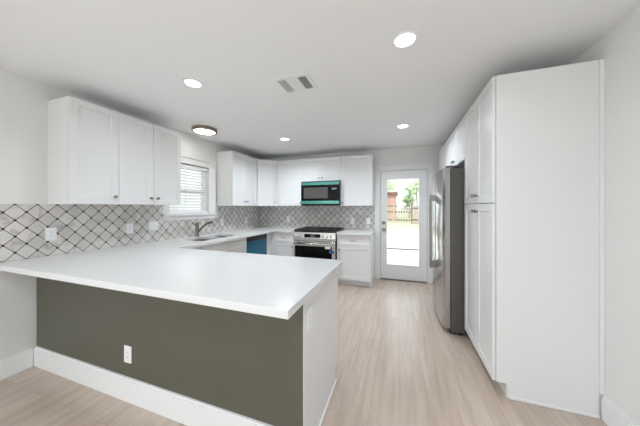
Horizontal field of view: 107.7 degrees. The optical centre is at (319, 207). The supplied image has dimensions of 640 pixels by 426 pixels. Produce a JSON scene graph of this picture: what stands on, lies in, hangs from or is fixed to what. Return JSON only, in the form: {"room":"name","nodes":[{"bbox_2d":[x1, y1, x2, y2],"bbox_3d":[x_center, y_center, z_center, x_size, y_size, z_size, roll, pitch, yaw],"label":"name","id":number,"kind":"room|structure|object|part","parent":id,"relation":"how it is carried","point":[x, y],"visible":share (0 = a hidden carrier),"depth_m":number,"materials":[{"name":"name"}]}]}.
{"room":"kitchen","nodes":[
{"label":"kitchen","id":0,"kind":"room"},
{"bbox_2d":[0,68,258,364],"bbox_3d":[-2.262,0.127,2.748,0.140,2.434,5.557,0,0,19],"label":"wall","id":1,"kind":"structure","parent":0,"point":[24,100],"depth_m":1.95,"materials":[{"name":"paint"}]},
{"bbox_2d":[0,347,32,379],"bbox_3d":[-2.758,1.266,1.038,0.016,0.155,2.000,0,0,19],"label":"baseboard","id":2,"kind":"structure","parent":1,"relation":"attached to","point":[13,364],"depth_m":1.90,"materials":[{"name":"paint"}]},
{"bbox_2d":[48,96,118,204],"bbox_3d":[-2.187,-0.485,2.188,0.359,0.914,0.362,0,0,19],"label":"upper cabinet","id":3,"kind":"object","parent":1,"relation":"attached to","point":[83,136],"visible":1,"depth_m":2.06,"materials":[{"name":"paint"}]},
{"bbox_3d":[-2.055,-0.485,2.143,0.020,0.910,0.360,0,0,19],"label":"cabinet door","id":4,"kind":"part","parent":3,"relation":"part of","materials":[{"name":"paint"}]},
{"bbox_2d":[0,204,259,262],"bbox_3d":[-1.967,0.201,3.387,0.009,0.458,3.917,0,0,19],"label":"backsplash","id":5,"kind":"structure","parent":1,"relation":"attached to","point":[22,226],"depth_m":2.34,"materials":[{"name":"tile"}]},
{"bbox_2d":[45,227,56,240],"bbox_3d":[-2.398,0.238,2.086,0.010,0.116,0.072,0,0,19],"label":"wall outlet","id":6,"kind":"object","parent":5,"relation":"attached to","point":[50,233],"visible":1,"depth_m":2.08,"materials":[{"name":"white plastic"}]},
{"bbox_2d":[49,230,53,237],"bbox_3d":[-2.395,0.238,2.085,0.004,0.068,0.033,0,0,19],"label":"receptacle","id":7,"kind":"object","parent":6,"relation":"attached to","point":[51,232],"depth_m":2.08,"materials":[{"name":"white plastic"}]},
{"bbox_2d":[126,223,132,233],"bbox_3d":[-2.191,0.244,2.696,0.010,0.116,0.072,0,0,19],"label":"wall outlet","id":8,"kind":"object","parent":5,"relation":"attached to","point":[129,227],"visible":1,"depth_m":2.69,"materials":[{"name":"white plastic"}]},
{"bbox_2d":[149,221,157,230],"bbox_3d":[-2.103,0.236,2.957,0.009,0.116,0.118,0,0,19],"label":"light switch","id":9,"kind":"object","parent":5,"relation":"attached to","point":[153,226],"visible":1,"depth_m":2.95,"materials":[{"name":"white plastic"}]},
{"bbox_2d":[117,112,180,204],"bbox_3d":[-2.018,-0.485,2.688,0.359,0.914,0.691,0,0,19],"label":"upper cabinet","id":10,"kind":"object","parent":1,"relation":"attached to","point":[149,153],"visible":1,"depth_m":2.58,"materials":[{"name":"paint"}]},
{"bbox_3d":[-1.941,-0.485,2.479,0.020,0.910,0.343,0,0,19],"label":"door","id":11,"kind":"part","parent":10,"relation":"part of","materials":[{"name":"paint"}]},
{"bbox_3d":[-1.830,-0.485,2.808,0.020,0.910,0.343,0,0,19],"label":"door","id":12,"kind":"part","parent":10,"relation":"part of","materials":[{"name":"paint"}]},
{"bbox_2d":[163,155,218,220],"bbox_3d":[-1.952,-0.281,3.565,0.165,0.919,1.005,0,0,19],"label":"window","id":13,"kind":"structure","parent":1,"relation":"in","point":[212,213],"depth_m":3.71,"materials":[{"name":"paint"}]},
{"bbox_2d":[169,164,207,213],"bbox_3d":[-1.964,-0.271,3.504,0.066,0.716,0.676,0,0,19],"label":"window blind","id":14,"kind":"object","parent":13,"relation":"attached to","point":[184,207],"visible":0.62,"depth_m":3.56,"materials":[{"name":"white plastic"}]},
{"bbox_3d":[-1.969,0.079,3.505,0.048,0.018,0.676,0,0,19],"label":"rail","id":15,"kind":"part","parent":14,"relation":"part of","materials":[{"name":"white plastic"}]},
{"bbox_3d":[-1.930,0.134,3.558,0.120,0.091,1.005,0,0,19],"label":"sill","id":16,"kind":"part","parent":13,"relation":"part of","materials":[{"name":"paint"}]},
{"bbox_3d":[-2.026,-0.275,3.525,0.050,0.733,0.700,0,0,19],"label":"sash","id":17,"kind":"part","parent":13,"relation":"part of","materials":[{"name":"white plastic"}]},
{"bbox_2d":[217,151,256,205],"bbox_3d":[-1.482,-0.485,4.272,0.359,0.914,0.708,0,0,19],"label":"upper cabinet","id":18,"kind":"object","parent":1,"relation":"attached to","point":[236,172],"visible":1,"depth_m":4.00,"materials":[{"name":"paint"}]},
{"bbox_3d":[-1.407,-0.485,4.059,0.020,0.910,0.351,0,0,19],"label":"door","id":19,"kind":"part","parent":18,"relation":"part of","materials":[{"name":"paint"}]},
{"bbox_3d":[-1.294,-0.485,4.395,0.020,0.910,0.351,0,0,19],"label":"door","id":20,"kind":"part","parent":18,"relation":"part of","materials":[{"name":"paint"}]},
{"bbox_2d":[257,159,276,205],"bbox_3d":[-1.154,-0.485,4.853,0.607,0.914,0.599,0,0,19],"label":"upper cabinet","id":21,"kind":"object","parent":1,"relation":"attached to","point":[266,169],"visible":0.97,"depth_m":4.64,"materials":[{"name":"paint"}]},
{"bbox_2d":[0,279,606,425],"bbox_3d":[-2.201,1.394,0.933,7.432,0.100,8.957,0,0,19],"label":"floor","id":22,"kind":"structure","parent":0,"point":[398,364],"depth_m":1.75,"materials":[{"name":"brown wood"}]},
{"bbox_2d":[34,270,337,425],"bbox_3d":[-1.131,0.906,1.946,2.480,0.875,0.760,0,0,19],"label":"base cabinet","id":23,"kind":"object","parent":22,"relation":"on","point":[193,364],"visible":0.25,"depth_m":1.48,"materials":[{"name":"paint"}]},
{"bbox_2d":[124,345,131,363],"bbox_3d":[-1.339,1.024,1.628,0.072,0.116,0.010,0,0,19],"label":"wall outlet","id":24,"kind":"object","parent":23,"relation":"attached to","point":[127,349],"visible":1,"depth_m":1.62,"materials":[{"name":"white plastic"}]},
{"bbox_2d":[125,349,128,359],"bbox_3d":[-1.340,1.024,1.625,0.033,0.068,0.004,0,0,19],"label":"receptacle","id":25,"kind":"object","parent":24,"relation":"attached to","point":[126,350],"depth_m":1.63,"materials":[{"name":"white plastic"}]},
{"bbox_3d":[-1.259,1.262,1.597,2.462,0.162,0.016,0,0,19],"label":"baseboard","id":26,"kind":"part","parent":23,"relation":"part of","materials":[{"name":"paint"}]},
{"bbox_2d":[0,227,341,318],"bbox_3d":[-0.735,0.449,3.102,2.506,0.038,3.648,0,0,19],"label":"countertop","id":27,"kind":"structure","parent":23,"relation":"on","point":[277,286],"depth_m":1.57,"materials":[{"name":"white stone"}]},
{"bbox_2d":[192,221,215,236],"bbox_3d":[-1.704,0.316,3.468,0.327,0.228,0.113,0,0,-7],"label":"kitchen faucet","id":28,"kind":"object","parent":27,"relation":"on","point":[197,230],"visible":0.98,"depth_m":3.46,"materials":[{"name":"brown metal"}]},
{"bbox_2d":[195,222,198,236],"bbox_3d":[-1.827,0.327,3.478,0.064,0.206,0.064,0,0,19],"label":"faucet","id":29,"kind":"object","parent":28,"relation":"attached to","point":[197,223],"depth_m":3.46,"materials":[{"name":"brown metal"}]},
{"bbox_3d":[-1.697,0.291,3.462,0.254,0.177,0.035,0,0,6],"label":"spout","id":30,"kind":"part","parent":28,"relation":"part of","materials":[{"name":"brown metal"}]},
{"bbox_2d":[307,306,311,332],"bbox_3d":[-0.056,0.609,1.277,0.010,0.116,0.072,0,0,19],"label":"wall outlet","id":31,"kind":"object","parent":23,"relation":"attached to","point":[309,311],"visible":1,"depth_m":1.26,"materials":[{"name":"white plastic"}]},
{"bbox_3d":[0.021,0.906,1.551,0.020,0.875,0.716,0,0,19],"label":"panel","id":32,"kind":"part","parent":23,"relation":"part of","materials":[{"name":"paint"}]},
{"bbox_3d":[0.024,1.336,1.510,0.012,0.016,0.641,0,0,19],"label":"shoe molding","id":33,"kind":"part","parent":23,"relation":"part of","materials":[{"name":"paint"}]},
{"bbox_2d":[198,236,246,252],"bbox_3d":[-1.605,0.906,3.442,0.640,0.875,0.912,0,0,19],"label":"base cabinet","id":34,"kind":"object","parent":22,"relation":"on","point":[238,245],"visible":0.06,"depth_m":3.44,"materials":[{"name":"paint"}]},
{"bbox_3d":[-1.267,0.947,3.569,0.020,0.581,0.453,0,0,19],"label":"cabinet door","id":35,"kind":"part","parent":34,"relation":"part of","materials":[{"name":"paint"}]},
{"bbox_2d":[247,234,266,254],"bbox_3d":[-1.349,0.911,4.156,0.568,0.864,0.597,0,0,19],"label":"dishwasher","id":36,"kind":"object","parent":22,"relation":"on","point":[257,244],"visible":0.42,"depth_m":4.05,"materials":[{"name":"blue metal"}]},
{"bbox_2d":[267,233,271,254],"bbox_3d":[-1.155,0.906,4.787,0.646,0.875,0.719,0,0,19],"label":"base cabinet","id":37,"kind":"object","parent":22,"relation":"on","point":[269,235],"visible":0.05,"depth_m":4.45,"materials":[{"name":"paint"}]},
{"bbox_2d":[272,232,293,256],"bbox_3d":[-0.603,0.906,4.642,0.484,0.875,0.642,0,0,19],"label":"base cabinet","id":38,"kind":"object","parent":22,"relation":"on","point":[282,243],"visible":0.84,"depth_m":4.37,"materials":[{"name":"paint"}]},
{"bbox_3d":[-0.673,0.563,4.373,0.442,0.178,0.020,0,0,19],"label":"drawer","id":39,"kind":"part","parent":38,"relation":"part of","materials":[{"name":"paint"}]},
{"bbox_3d":[-0.673,0.947,4.373,0.442,0.581,0.020,0,0,19],"label":"cabinet door","id":40,"kind":"part","parent":38,"relation":"part of","materials":[{"name":"paint"}]},
{"bbox_2d":[293,226,343,259],"bbox_3d":[-0.014,0.868,4.389,0.816,0.952,0.738,0,0,19],"label":"range","id":41,"kind":"object","parent":22,"relation":"on","point":[309,242],"visible":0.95,"depth_m":4.11,"materials":[{"name":"silver metal"}]},
{"bbox_3d":[-0.121,0.636,4.071,0.720,0.026,0.068,0,0,19],"label":"handle","id":42,"kind":"part","parent":41,"relation":"part of","materials":[{"name":"metal"}]},
{"bbox_3d":[-0.105,0.879,4.120,0.774,0.560,0.034,0,0,19],"label":"oven door","id":43,"kind":"part","parent":41,"relation":"part of","materials":[{"name":"metal"}]},
{"bbox_3d":[-0.103,0.515,4.127,0.780,0.153,0.050,0,0,19],"label":"control panel","id":44,"kind":"part","parent":41,"relation":"part of","materials":[{"name":"metal"}]},
{"bbox_2d":[293,229,343,231],"bbox_3d":[-0.001,0.424,4.427,0.816,0.010,0.638,0,0,19],"label":"cooktop","id":45,"kind":"object","parent":41,"relation":"in","point":[296,230],"depth_m":4.22,"materials":[{"name":"black metal"}]},
{"bbox_2d":[337,233,374,288],"bbox_3d":[0.658,0.906,4.216,0.581,0.875,0.642,0,0,19],"label":"base cabinet","id":46,"kind":"object","parent":22,"relation":"on","point":[356,253],"visible":0.94,"depth_m":3.96,"materials":[{"name":"paint"}]},
{"bbox_3d":[0.561,0.563,3.956,0.562,0.178,0.020,0,0,19],"label":"drawer","id":47,"kind":"part","parent":46,"relation":"part of","materials":[{"name":"paint"}]},
{"bbox_3d":[0.561,0.947,3.956,0.562,0.581,0.020,0,0,19],"label":"cabinet door","id":48,"kind":"part","parent":46,"relation":"part of","materials":[{"name":"paint"}]},
{"bbox_2d":[336,229,374,235],"bbox_3d":[0.664,0.449,4.219,0.595,0.038,0.634,0,0,19],"label":"countertop","id":49,"kind":"structure","parent":46,"relation":"on","point":[345,231],"depth_m":4.00,"materials":[{"name":"white stone"}]},
{"bbox_3d":[0.931,0.906,4.141,0.016,0.875,0.609,0,0,19],"label":"panel","id":50,"kind":"part","parent":46,"relation":"part of","materials":[{"name":"paint"}]},
{"bbox_2d":[429,165,467,334],"bbox_3d":[1.761,0.452,2.814,0.810,1.785,0.910,0,0,19],"label":"refrigerator","id":51,"kind":"object","parent":22,"relation":"on","point":[448,197],"visible":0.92,"depth_m":2.48,"materials":[{"name":"silver metal"}]},
{"bbox_3d":[1.415,0.294,2.949,0.068,0.900,0.024,0,0,19],"label":"handle","id":52,"kind":"part","parent":51,"relation":"part of","materials":[{"name":"metal"}]},
{"bbox_3d":[1.393,0.294,2.883,0.068,0.900,0.024,0,0,19],"label":"handle","id":53,"kind":"part","parent":51,"relation":"part of","materials":[{"name":"metal"}]},
{"bbox_3d":[1.549,0.429,3.117,0.086,1.700,0.467,0,0,19],"label":"door","id":54,"kind":"part","parent":51,"relation":"part of","materials":[{"name":"silver metal"}]},
{"bbox_3d":[1.403,0.429,2.686,0.085,1.700,0.431,0,0,19],"label":"door","id":55,"kind":"part","parent":51,"relation":"part of","materials":[{"name":"silver metal"}]},
{"bbox_2d":[465,59,603,418],"bbox_3d":[1.626,0.201,1.943,0.625,2.286,0.774,0,0,19],"label":"pantry cabinet","id":56,"kind":"object","parent":22,"relation":"on","point":[534,139],"visible":1,"depth_m":1.59,"materials":[{"name":"paint"}]},
{"bbox_3d":[1.430,-0.487,2.214,0.020,0.905,0.383,0,0,19],"label":"cabinet door","id":57,"kind":"part","parent":56,"relation":"part of","materials":[{"name":"paint"}]},
{"bbox_3d":[1.430,0.607,2.214,0.020,1.270,0.383,0,0,19],"label":"cabinet door","id":58,"kind":"part","parent":56,"relation":"part of","materials":[{"name":"paint"}]},
{"bbox_3d":[1.309,-0.487,1.855,0.020,0.905,0.366,0,0,19],"label":"cabinet door","id":59,"kind":"part","parent":56,"relation":"part of","materials":[{"name":"paint"}]},
{"bbox_3d":[1.309,0.607,1.855,0.020,1.270,0.366,0,0,19],"label":"cabinet door","id":60,"kind":"part","parent":56,"relation":"part of","materials":[{"name":"paint"}]},
{"bbox_3d":[1.553,1.334,1.565,0.484,0.020,0.012,0,0,19],"label":"shoe molding","id":61,"kind":"part","parent":56,"relation":"part of","materials":[{"name":"paint"}]},
{"bbox_3d":[1.792,0.123,1.489,0.020,2.130,0.014,0,0,19],"label":"scribe trim","id":62,"kind":"part","parent":56,"relation":"part of","materials":[{"name":"paint"}]},
{"bbox_2d":[0,0,639,158],"bbox_3d":[-2.201,-1.140,0.933,7.432,0.100,8.957,0,0,19],"label":"ceiling","id":63,"kind":"structure","parent":0,"point":[134,57],"depth_m":1.68,"materials":[{"name":"paint"}]},
{"bbox_2d":[182,78,203,87],"bbox_3d":[-1.114,-1.086,2.050,0.170,0.006,0.170,0,0,19],"label":"recessed light","id":64,"kind":"object","parent":63,"relation":"in","point":[190,82],"visible":1,"depth_m":2.04,"materials":[{"name":"white plastic"}]},
{"bbox_2d":[191,125,216,135],"bbox_3d":[-1.601,-1.065,3.243,0.320,0.050,0.320,0,0,19],"label":"flush ceiling light","id":65,"kind":"object","parent":63,"relation":"attached to","point":[199,129],"visible":1,"depth_m":3.17,"materials":[{"name":"white glass"}]},
{"bbox_2d":[194,129,214,134],"bbox_3d":[-1.601,-1.044,3.243,0.272,0.009,0.272,0,0,19],"label":"diffuser","id":66,"kind":"object","parent":65,"relation":"attached to","point":[199,131],"depth_m":3.22,"materials":[{"name":"white plastic"}]},
{"bbox_2d":[272,72,317,94],"bbox_3d":[-0.212,-1.085,2.065,0.320,0.010,0.280,0,0,19],"label":"ceiling vent","id":67,"kind":"object","parent":63,"relation":"in","point":[301,82],"visible":1,"depth_m":2.04,"materials":[{"name":"white plastic"}]},
{"bbox_2d":[396,124,409,128],"bbox_3d":[1.111,-1.086,3.134,0.170,0.006,0.170,0,0,19],"label":"recessed light","id":68,"kind":"object","parent":63,"relation":"in","point":[400,126],"visible":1,"depth_m":3.14,"materials":[{"name":"white plastic"}]},
{"bbox_2d":[391,30,418,48],"bbox_3d":[0.552,-1.086,1.519,0.170,0.006,0.170,0,0,19],"label":"recessed light","id":69,"kind":"object","parent":63,"relation":"in","point":[407,38],"visible":1,"depth_m":1.51,"materials":[{"name":"white plastic"}]},
{"bbox_2d":[261,145,442,205],"bbox_3d":[0.657,0.127,4.630,4.185,2.434,0.120,0,0,19],"label":"wall","id":70,"kind":"structure","parent":0,"point":[421,154],"depth_m":4.32,"materials":[{"name":"paint"}]},
{"bbox_2d":[277,159,301,205],"bbox_3d":[-0.563,-0.485,4.784,0.554,0.914,0.349,0,0,19],"label":"upper cabinet","id":71,"kind":"object","parent":70,"relation":"attached to","point":[289,172],"visible":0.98,"depth_m":4.65,"materials":[{"name":"paint"}]},
{"bbox_2d":[260,206,374,229],"bbox_3d":[-0.148,0.251,4.835,2.511,0.558,0.009,0,0,19],"label":"backsplash","id":72,"kind":"structure","parent":70,"relation":"attached to","point":[270,216],"depth_m":4.79,"materials":[{"name":"tile"}]},
{"bbox_2d":[302,156,340,181],"bbox_3d":[0.063,-0.720,4.572,0.762,0.444,0.349,0,0,19],"label":"upper cabinet","id":73,"kind":"object","parent":70,"relation":"attached to","point":[327,168],"visible":0.98,"depth_m":4.43,"materials":[{"name":"paint"}]},
{"bbox_3d":[-0.161,-0.720,4.506,0.378,0.440,0.020,0,0,19],"label":"door","id":74,"kind":"part","parent":73,"relation":"part of","materials":[{"name":"paint"}]},
{"bbox_2d":[301,180,340,205],"bbox_3d":[0.053,-0.263,4.550,0.762,0.458,0.389,0,0,19],"label":"microwave oven","id":75,"kind":"object","parent":73,"relation":"attached to","point":[313,193],"visible":0.96,"depth_m":4.36,"materials":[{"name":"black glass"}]},
{"bbox_3d":[0.259,-0.264,4.279,0.130,0.220,0.003,0,0,19],"label":"control panel","id":76,"kind":"part","parent":75,"relation":"part of","materials":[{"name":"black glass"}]},
{"bbox_3d":[0.201,-0.720,4.384,0.378,0.440,0.020,0,0,19],"label":"door","id":77,"kind":"part","parent":73,"relation":"part of","materials":[{"name":"paint"}]},
{"bbox_2d":[341,154,373,205],"bbox_3d":[0.697,-0.485,4.358,0.573,0.914,0.349,0,0,19],"label":"upper cabinet","id":78,"kind":"object","parent":70,"relation":"attached to","point":[357,171],"visible":1,"depth_m":4.22,"materials":[{"name":"paint"}]},
{"bbox_2d":[375,163,433,283],"bbox_3d":[1.531,0.282,4.302,1.011,2.123,0.182,0,0,19],"label":"door","id":79,"kind":"structure","parent":70,"relation":"in","point":[422,273],"depth_m":4.27,"materials":[{"name":"paint"}]},
{"bbox_2d":[571,6,639,425],"bbox_3d":[1.288,0.127,-0.194,0.100,2.434,8.857,0,0,19],"label":"wall","id":80,"kind":"structure","parent":0,"point":[619,48],"depth_m":1.35,"materials":[{"name":"paint"}]},
{"bbox_2d":[439,141,446,169],"bbox_3d":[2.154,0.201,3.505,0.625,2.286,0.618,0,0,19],"label":"upper cabinet","id":81,"kind":"object","parent":80,"relation":"attached to","point":[443,151],"visible":0.03,"depth_m":3.58,"materials":[{"name":"paint"}]},
{"bbox_2d":[447,116,464,168],"bbox_3d":[1.903,-0.717,2.760,0.625,0.451,0.949,0,0,19],"label":"upper cabinet","id":82,"kind":"object","parent":80,"relation":"attached to","point":[456,141],"visible":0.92,"depth_m":2.72,"materials":[{"name":"paint"}]},
{"bbox_3d":[1.721,-0.717,3.073,0.020,0.447,0.472,0,0,19],"label":"door","id":83,"kind":"part","parent":82,"relation":"part of","materials":[{"name":"paint"}]},
{"bbox_3d":[1.569,-0.717,2.623,0.020,0.447,0.472,0,0,19],"label":"door","id":84,"kind":"part","parent":82,"relation":"part of","materials":[{"name":"paint"}]},
{"bbox_2d":[602,395,637,425],"bbox_3d":[0.803,1.266,-1.446,0.016,0.155,6.175,0,0,19],"label":"baseboard","id":85,"kind":"structure","parent":80,"relation":"attached to","point":[612,415],"depth_m":1.41,"materials":[{"name":"paint"}]},
{"label":"outside","id":86,"kind":"structure","parent":0,"visible":0},
{"bbox_2d":[387,212,418,229],"bbox_3d":[6.405,1.609,18.947,80.000,0.170,120.000,0,0,19],"label":"ground","id":87,"kind":"structure","parent":86,"point":[390,225],"depth_m":19.66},
{"bbox_2d":[387,192,397,218],"bbox_3d":[8.457,-0.201,31.184,3.650,3.450,3.100,0,0,19],"label":"shed","id":88,"kind":"object","parent":87,"relation":"on","point":[391,196],"visible":0.17,"depth_m":29.60,"materials":[{"name":"red"}]},
{"bbox_2d":[387,180,404,193],"bbox_3d":[11.799,-2.765,41.681,7.376,8.588,6.687,0,0,-37],"label":"tree","id":89,"kind":"object","parent":87,"relation":"on","point":[389,184],"visible":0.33,"depth_m":41.64,"materials":[{"name":"green plant"}]},
{"bbox_2d":[387,205,415,222],"bbox_3d":[9.582,0.624,22.021,20.050,1.800,0.180,0,0,19],"label":"wooden fence","id":90,"kind":"object","parent":87,"relation":"on","point":[388,211],"visible":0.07,"depth_m":22.66,"materials":[{"name":"brown wood"}]},
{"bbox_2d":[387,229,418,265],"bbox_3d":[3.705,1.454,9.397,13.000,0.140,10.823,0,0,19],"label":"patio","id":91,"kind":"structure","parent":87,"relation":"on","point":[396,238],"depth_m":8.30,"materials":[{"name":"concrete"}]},
{"bbox_2d":[387,248,418,250],"bbox_3d":[3.111,1.456,7.641,13.000,0.135,0.360,0,0,19],"label":"trim","id":92,"kind":"structure","parent":87,"relation":"on","point":[387,248],"depth_m":7.71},
{"bbox_2d":[393,179,418,204],"bbox_3d":[19.452,-4.022,49.405,7.656,11.100,7.598,0,0,-19],"label":"tree","id":93,"kind":"object","parent":87,"relation":"on","point":[414,187],"visible":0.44,"depth_m":49.78,"materials":[{"name":"green plant"}]},
{"bbox_2d":[400,186,417,217],"bbox_3d":[12.778,-0.715,33.650,2.405,4.495,2.320,0,0,19],"label":"tree","id":94,"kind":"object","parent":87,"relation":"on","point":[408,198],"visible":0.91,"depth_m":33.37,"materials":[{"name":"green plant"}]},
{"bbox_2d":[411,202,418,223],"bbox_3d":[8.839,0.524,21.306,1.000,2.000,0.110,0,0,19],"label":"gate","id":95,"kind":"object","parent":87,"relation":"on","point":[417,206],"visible":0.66,"depth_m":21.34,"materials":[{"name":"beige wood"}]}
]}

